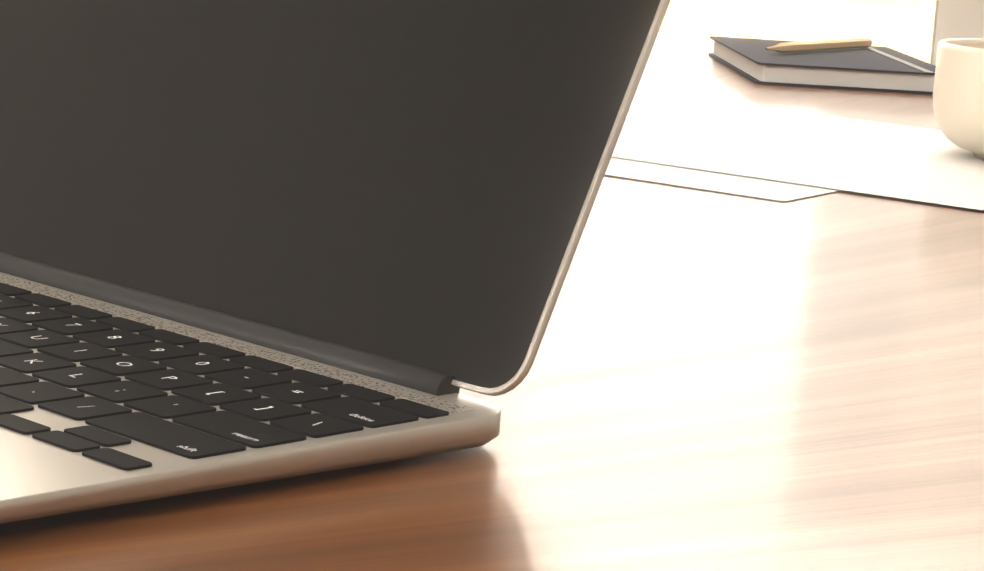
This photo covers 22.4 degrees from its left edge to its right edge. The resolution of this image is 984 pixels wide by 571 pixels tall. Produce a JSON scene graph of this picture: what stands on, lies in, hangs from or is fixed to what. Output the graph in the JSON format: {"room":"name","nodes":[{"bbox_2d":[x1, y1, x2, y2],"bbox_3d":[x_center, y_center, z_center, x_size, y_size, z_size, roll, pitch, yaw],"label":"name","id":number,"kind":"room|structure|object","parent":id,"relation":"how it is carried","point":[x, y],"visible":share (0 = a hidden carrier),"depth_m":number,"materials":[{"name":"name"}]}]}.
{"room":"office","nodes":[
{"label":"office","id":0,"kind":"room"},
{"bbox_3d":[-0.042,0.489,2.675,8.400,0.120,10.400,5,10,5],"label":"floor","id":1,"kind":"structure","parent":0,"visible":0},
{"bbox_2d":[660,0,983,65],"bbox_3d":[0.629,-2.542,7.230,8.000,4.300,0.120,5,10,5],"label":"window","id":2,"kind":"structure","parent":1,"relation":"on","point":[958,18],"depth_m":7.40,"materials":[{"name":"white"}]},
{"bbox_3d":[-0.835,0.296,1.108,1.224,0.713,1.686,5,10,5],"label":"table base","id":3,"kind":"object","parent":1,"relation":"on","visible":0},
{"bbox_2d":[0,32,983,570],"bbox_3d":[-0.810,-0.073,1.041,2.324,0.036,2.654,5,10,5],"label":"table","id":4,"kind":"object","parent":3,"relation":"on","point":[722,382],"visible":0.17,"depth_m":0.66,"materials":[{"name":"brown wood"}]},
{"bbox_2d":[0,0,670,523],"bbox_3d":[-0.125,-0.069,0.654,0.274,0.185,0.273,13,14,42],"label":"laptop","id":5,"kind":"object","parent":4,"relation":"on","point":[242,242],"visible":1,"depth_m":0.66,"materials":[{"name":"silver metal"}]},
{"bbox_2d":[605,120,839,200],"bbox_3d":[0.060,-0.072,1.253,0.297,0.001,0.210,10,12,31],"label":"paper","id":6,"kind":"object","parent":4,"relation":"on","point":[632,132],"visible":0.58,"depth_m":1.15,"materials":[{"name":"white paper"}]},
{"bbox_2d":[612,116,983,209],"bbox_3d":[0.209,-0.067,1.278,0.210,0.001,0.297,10,12,31],"label":"paper","id":7,"kind":"object","parent":4,"relation":"on","point":[936,166],"visible":0.94,"depth_m":1.24,"materials":[{"name":"white paper"}]},
{"bbox_2d":[933,38,983,159],"bbox_3d":[0.289,-0.096,1.304,0.100,0.059,0.126,12,13,40],"label":"cup","id":8,"kind":"object","parent":7,"relation":"on","point":[958,99],"visible":1,"depth_m":1.27,"materials":[{"name":"beige ceramic"}]},
{"bbox_2d":[708,36,935,93],"bbox_3d":[0.235,-0.156,1.747,0.135,0.014,0.210,3,10,-5],"label":"notebook","id":9,"kind":"object","parent":4,"relation":"on","point":[876,68],"visible":0.79,"depth_m":1.66,"materials":[{"name":"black paper"}]},
{"bbox_2d":[766,38,871,52],"bbox_3d":[0.233,-0.171,1.768,0.006,0.007,0.155,11,12,34],"label":"pencil","id":10,"kind":"object","parent":9,"relation":"on","point":[802,46],"visible":1,"depth_m":1.76,"materials":[{"name":"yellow wood"}]},
{"label":"outside","id":11,"kind":"structure","parent":0,"visible":0},
{"bbox_3d":[15.998,-10.132,168.796,320.000,0.300,321.900,5,10,5],"label":"ground","id":12,"kind":"structure","parent":11,"visible":0},
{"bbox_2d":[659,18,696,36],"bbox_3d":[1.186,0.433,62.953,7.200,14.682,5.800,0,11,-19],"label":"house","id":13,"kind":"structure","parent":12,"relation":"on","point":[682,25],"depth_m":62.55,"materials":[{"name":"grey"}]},
{"bbox_2d":[664,0,934,62],"bbox_3d":[9.418,-1.254,75.055,15.800,14.782,10.800,6,11,13],"label":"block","id":14,"kind":"object","parent":12,"relation":"on","point":[856,11],"depth_m":72.40,"materials":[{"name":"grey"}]},
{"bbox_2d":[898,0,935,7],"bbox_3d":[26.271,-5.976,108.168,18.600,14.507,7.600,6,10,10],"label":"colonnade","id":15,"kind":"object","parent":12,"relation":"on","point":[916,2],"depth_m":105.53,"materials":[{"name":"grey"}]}
]}

